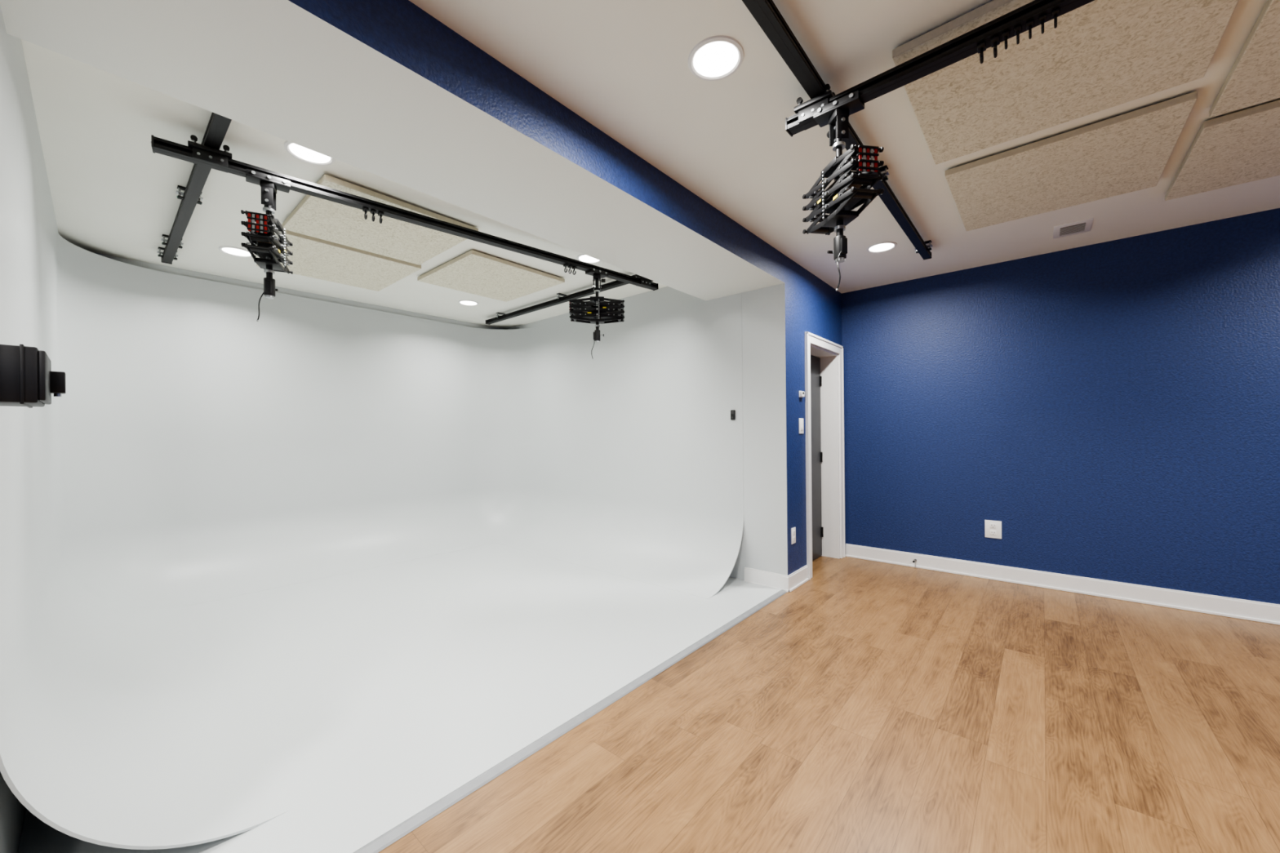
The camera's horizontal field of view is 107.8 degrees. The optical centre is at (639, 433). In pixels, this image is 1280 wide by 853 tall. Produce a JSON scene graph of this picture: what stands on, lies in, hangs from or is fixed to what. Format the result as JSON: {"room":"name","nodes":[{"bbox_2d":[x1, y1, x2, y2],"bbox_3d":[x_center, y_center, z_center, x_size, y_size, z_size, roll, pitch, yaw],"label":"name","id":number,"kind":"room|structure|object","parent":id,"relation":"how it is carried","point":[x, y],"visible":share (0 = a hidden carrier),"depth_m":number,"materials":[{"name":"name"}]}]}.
{"room":"studio","nodes":[
{"label":"studio","id":0,"kind":"room"},
{"bbox_2d":[0,37,58,852],"bbox_3d":[-2.897,-0.042,2.173,3.715,2.700,0.150,-1,0,41],"label":"wall","id":1,"kind":"structure","parent":0,"point":[12,812],"depth_m":1.36,"materials":[{"name":"white paint"}]},
{"bbox_2d":[0,343,66,408],"bbox_3d":[-1.349,-0.127,1.017,0.230,0.160,0.120,-1,0,41],"label":"motor housing","id":2,"kind":"object","parent":1,"relation":"attached to","point":[27,379],"visible":1,"depth_m":0.97,"materials":[{"name":"black plastic"}]},
{"bbox_2d":[93,252,506,329],"bbox_3d":[-3.081,-0.040,4.919,0.150,2.700,4.070,-1,0,41],"label":"wall","id":3,"kind":"structure","parent":0,"point":[140,264],"depth_m":4.48,"materials":[{"name":"white paint"}]},
{"bbox_2d":[0,5,743,849],"bbox_3d":[-1.682,-0.028,3.714,3.518,2.632,3.783,-1,0,41],"label":"wall","id":4,"kind":"structure","parent":0,"point":[196,449],"depth_m":4.01,"materials":[{"name":"white paint"}]},
{"bbox_2d":[0,0,842,575],"bbox_3d":[-0.253,-0.068,2.660,0.745,2.700,6.300,-1,0,41],"label":"wall","id":5,"kind":"structure","parent":0,"point":[386,89],"depth_m":1.87,"materials":[{"name":"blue paint"}]},
{"bbox_2d":[791,527,795,544],"bbox_3d":[1.259,0.838,3.826,0.010,0.130,0.080,-1,0,41],"label":"wall outlet","id":6,"kind":"object","parent":5,"relation":"attached to","point":[793,530],"visible":1,"depth_m":3.81,"materials":[{"name":"white plastic"}]},
{"bbox_2d":[788,564,808,591],"bbox_3d":[1.321,1.202,3.882,0.024,0.129,0.390,-1,0,41],"label":"baseboard","id":7,"kind":"structure","parent":5,"relation":"attached to","point":[797,578],"depth_m":3.88,"materials":[{"name":"white wood"}]},
{"bbox_2d":[799,417,803,433],"bbox_3d":[1.372,-0.063,3.965,0.012,0.130,0.090,-1,0,41],"label":"light switch","id":8,"kind":"object","parent":5,"relation":"attached to","point":[801,420],"visible":1,"depth_m":3.95,"materials":[{"name":"white plastic"}]},
{"bbox_2d":[799,391,804,397],"bbox_3d":[1.375,-0.333,3.961,0.025,0.055,0.075,-1,0,41],"label":"thermostat","id":9,"kind":"object","parent":5,"relation":"attached to","point":[802,393],"visible":1,"depth_m":3.94,"materials":[{"name":"white plastic"}]},
{"bbox_2d":[810,355,823,560],"bbox_3d":[1.625,0.240,4.513,0.095,2.029,0.752,-1,0,41],"label":"door","id":10,"kind":"structure","parent":5,"relation":"in","point":[815,378],"depth_m":4.70,"materials":[{"name":"grey wood"}]},
{"bbox_2d":[804,331,845,580],"bbox_3d":[1.681,0.191,4.461,0.228,2.144,0.960,-1,0,41],"label":"door frame","id":11,"kind":"structure","parent":5,"relation":"attached to","point":[832,389],"depth_m":4.71,"materials":[{"name":"white wood"}]},
{"bbox_2d":[506,286,764,580],"bbox_3d":[-0.338,-0.067,5.142,3.715,2.700,0.150,-1,0,41],"label":"wall","id":12,"kind":"structure","parent":0,"point":[751,553],"depth_m":3.94,"materials":[{"name":"white paint"}]},
{"bbox_2d":[730,409,735,419],"bbox_3d":[0.804,-0.160,4.044,0.040,0.085,0.018,-1,0,41],"label":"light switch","id":13,"kind":"object","parent":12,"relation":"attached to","point":[732,411],"visible":1,"depth_m":4.04,"materials":[{"name":"black plastic"}]},
{"bbox_2d":[743,567,789,592],"bbox_3d":[1.037,1.205,3.853,0.392,0.129,0.024,-1,0,41],"label":"baseboard","id":14,"kind":"structure","parent":12,"relation":"attached to","point":[780,581],"depth_m":3.84,"materials":[{"name":"white wood"}]},
{"bbox_2d":[21,0,1279,328],"bbox_3d":[0.095,-1.471,2.348,8.340,0.100,6.600,-1,0,41],"label":"ceiling","id":15,"kind":"structure","parent":0,"point":[621,66],"depth_m":2.31,"materials":[{"name":"white paint"}]},
{"bbox_2d":[156,111,231,264],"bbox_3d":[-2.577,-1.353,2.672,2.770,0.083,0.110,-1,0,41],"label":"track rail","id":16,"kind":"object","parent":15,"relation":"attached to","point":[218,125],"depth_m":2.60,"materials":[{"name":"black metal"}]},
{"bbox_2d":[218,245,254,257],"bbox_3d":[-3.079,-1.386,3.566,0.210,0.009,0.210,-1,0,41],"label":"recessed light","id":17,"kind":"object","parent":15,"relation":"in","point":[233,251],"visible":0.86,"depth_m":3.55,"materials":[{"name":"white plastic"}]},
{"bbox_2d":[284,140,335,165],"bbox_3d":[-1.647,-1.400,2.332,0.210,0.009,0.210,-1,0,41],"label":"recessed light","id":18,"kind":"object","parent":15,"relation":"in","point":[303,153],"visible":0.66,"depth_m":2.35,"materials":[{"name":"white plastic"}]},
{"bbox_2d":[256,230,421,291],"bbox_3d":[-2.444,-1.374,3.805,0.910,0.044,0.910,-1,0,41],"label":"ceiling panel","id":19,"kind":"object","parent":15,"relation":"attached to","point":[312,257],"visible":0.78,"depth_m":3.75,"materials":[{"name":"beige fabric"}]},
{"bbox_2d":[281,173,478,265],"bbox_3d":[-1.735,-1.381,3.134,0.900,0.044,0.900,-1,0,41],"label":"ceiling panel","id":20,"kind":"object","parent":15,"relation":"attached to","point":[314,216],"visible":0.78,"depth_m":3.08,"materials":[{"name":"beige fabric"}]},
{"bbox_2d":[151,134,658,290],"bbox_3d":[-1.000,-1.280,3.089,3.094,0.161,0.092,-1,0,-42],"label":"track rail","id":21,"kind":"object","parent":15,"relation":"hanging from","point":[200,154],"visible":0.98,"depth_m":2.60,"materials":[{"name":"black metal"}]},
{"bbox_2d":[240,168,293,321],"bbox_3d":[-1.842,-0.906,2.319,0.179,0.724,0.382,-1,0,-35],"label":"hanger","id":22,"kind":"object","parent":21,"relation":"hanging from","point":[268,248],"visible":1,"depth_m":2.29,"materials":[{"name":"metal"}]},
{"bbox_2d":[568,267,624,359],"bbox_3d":[-0.338,-0.936,3.689,0.438,0.692,0.158,-1,0,-9],"label":"hanger","id":23,"kind":"object","parent":21,"relation":"hanging from","point":[582,310],"visible":1,"depth_m":3.65,"materials":[{"name":"metal"}]},
{"bbox_2d":[457,299,479,306],"bbox_3d":[-1.838,-1.398,5.005,0.210,0.009,0.210,-1,0,41],"label":"recessed light","id":24,"kind":"object","parent":15,"relation":"in","point":[465,302],"visible":1,"depth_m":4.99,"materials":[{"name":"white plastic"}]},
{"bbox_2d":[417,249,564,302],"bbox_3d":[-1.331,-1.385,4.192,0.930,0.044,0.910,-1,0,41],"label":"ceiling panel","id":25,"kind":"object","parent":15,"relation":"attached to","point":[473,272],"visible":1,"depth_m":4.09,"materials":[{"name":"beige fabric"}]},
{"bbox_2d":[485,274,639,324],"bbox_3d":[-0.794,-1.370,4.740,2.770,0.083,0.110,-1,0,41],"label":"track rail","id":26,"kind":"object","parent":15,"relation":"attached to","point":[614,284],"depth_m":4.77,"materials":[{"name":"black metal"}]},
{"bbox_2d":[576,253,601,263],"bbox_3d":[-0.407,-1.412,3.771,0.210,0.009,0.210,-1,0,41],"label":"recessed light","id":27,"kind":"object","parent":15,"relation":"in","point":[582,257],"visible":0.59,"depth_m":3.78,"materials":[{"name":"white plastic"}]},
{"bbox_2d":[688,35,743,80],"bbox_3d":[0.287,-1.418,1.774,0.210,0.009,0.210,-1,0,41],"label":"recessed light","id":28,"kind":"object","parent":15,"relation":"in","point":[714,58],"visible":1,"depth_m":1.76,"materials":[{"name":"white plastic"}]},
{"bbox_2d":[742,0,932,260],"bbox_3d":[0.661,-1.384,1.808,0.110,0.083,4.842,-1,0,41],"label":"track rail","id":29,"kind":"object","parent":15,"relation":"attached to","point":[765,12],"depth_m":1.75,"materials":[{"name":"black metal"}]},
{"bbox_2d":[866,241,897,253],"bbox_3d":[1.861,-1.433,3.599,0.210,0.009,0.210,-1,0,41],"label":"recessed light","id":30,"kind":"object","parent":15,"relation":"in","point":[882,246],"visible":1,"depth_m":3.59,"materials":[{"name":"white plastic"}]},
{"bbox_2d":[785,0,1094,137],"bbox_3d":[1.626,-1.306,1.096,2.672,0.158,0.094,-1,0,42],"label":"track rail","id":31,"kind":"object","parent":15,"relation":"hanging from","point":[1031,15],"visible":0.98,"depth_m":1.59,"materials":[{"name":"black metal"}]},
{"bbox_2d":[802,89,884,290],"bbox_3d":[0.787,-0.921,1.842,0.161,0.744,0.379,-1,0,-15],"label":"hanger","id":32,"kind":"object","parent":31,"relation":"hanging from","point":[850,189],"visible":1,"depth_m":1.81,"materials":[{"name":"metal"}]},
{"bbox_2d":[892,0,1239,164],"bbox_3d":[1.571,-1.412,1.777,0.900,0.044,0.920,-1,0,41],"label":"ceiling panel","id":33,"kind":"object","parent":15,"relation":"attached to","point":[1100,55],"visible":1,"depth_m":1.77,"materials":[{"name":"beige fabric"}]},
{"bbox_2d":[945,91,1197,231],"bbox_3d":[2.290,-1.419,2.589,0.890,0.044,0.930,-1,0,41],"label":"ceiling panel","id":34,"kind":"object","parent":15,"relation":"attached to","point":[1129,152],"visible":1,"depth_m":2.46,"materials":[{"name":"beige fabric"}]},
{"bbox_2d":[1053,217,1093,238],"bbox_3d":[3.053,-1.442,3.298,0.200,0.015,0.260,-1,0,41],"label":"ceiling vent","id":35,"kind":"object","parent":15,"relation":"in","point":[1085,225],"depth_m":3.28,"materials":[{"name":"white metal"}]},
{"bbox_2d":[1164,99,1279,200],"bbox_3d":[3.220,-1.428,2.190,0.900,0.044,0.900,-1,0,41],"label":"ceiling panel","id":36,"kind":"object","parent":15,"relation":"attached to","point":[1243,146],"visible":1,"depth_m":2.34,"materials":[{"name":"beige fabric"}]},
{"bbox_2d":[1208,0,1279,117],"bbox_3d":[2.571,-1.422,1.436,0.900,0.044,0.910,-1,0,41],"label":"ceiling panel","id":37,"kind":"object","parent":15,"relation":"attached to","point":[1254,77],"visible":1,"depth_m":1.80,"materials":[{"name":"beige fabric"}]},
{"bbox_2d":[378,555,1279,852],"bbox_3d":[1.527,1.315,1.137,4.330,0.100,6.300,-1,0,41],"label":"floor","id":38,"kind":"structure","parent":0,"point":[869,706],"depth_m":1.93,"materials":[{"name":"brown wood"}]},
{"bbox_2d":[841,208,1279,604],"bbox_3d":[3.659,-0.105,3.545,4.525,2.700,0.150,-1,0,41],"label":"wall","id":39,"kind":"structure","parent":0,"point":[1114,405],"depth_m":3.61,"materials":[{"name":"blue paint"}]},
{"bbox_2d":[984,520,1001,538],"bbox_3d":[3.022,0.821,3.997,0.115,0.150,0.010,-1,0,41],"label":"wall outlet","id":40,"kind":"object","parent":39,"relation":"attached to","point":[993,529],"visible":1,"depth_m":3.99,"materials":[{"name":"white plastic"}]},
{"bbox_2d":[845,543,1279,625],"bbox_3d":[3.660,1.179,3.440,4.105,0.129,0.024,-1,0,41],"label":"baseboard","id":41,"kind":"structure","parent":39,"relation":"attached to","point":[1248,610],"depth_m":3.61,"materials":[{"name":"white wood"}]},
{"bbox_3d":[-1.641,1.346,3.591,4.045,0.100,3.920,-1,0,41],"label":"floor","id":42,"kind":"structure","parent":0,"visible":0},
{"bbox_2d":[17,542,782,852],"bbox_3d":[-1.525,1.287,3.589,3.825,0.014,3.768,-1,0,41],"label":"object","id":43,"kind":"structure","parent":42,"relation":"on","point":[367,698],"depth_m":2.54,"materials":[{"name":"white paint"}]},
{"bbox_2d":[353,589,786,852],"bbox_3d":[-0.060,1.272,2.326,0.040,0.015,3.770,-1,0,41],"label":"trim","id":44,"kind":"structure","parent":43,"relation":"attached to","point":[383,842],"depth_m":1.88,"materials":[{"name":"metal"}]}
]}

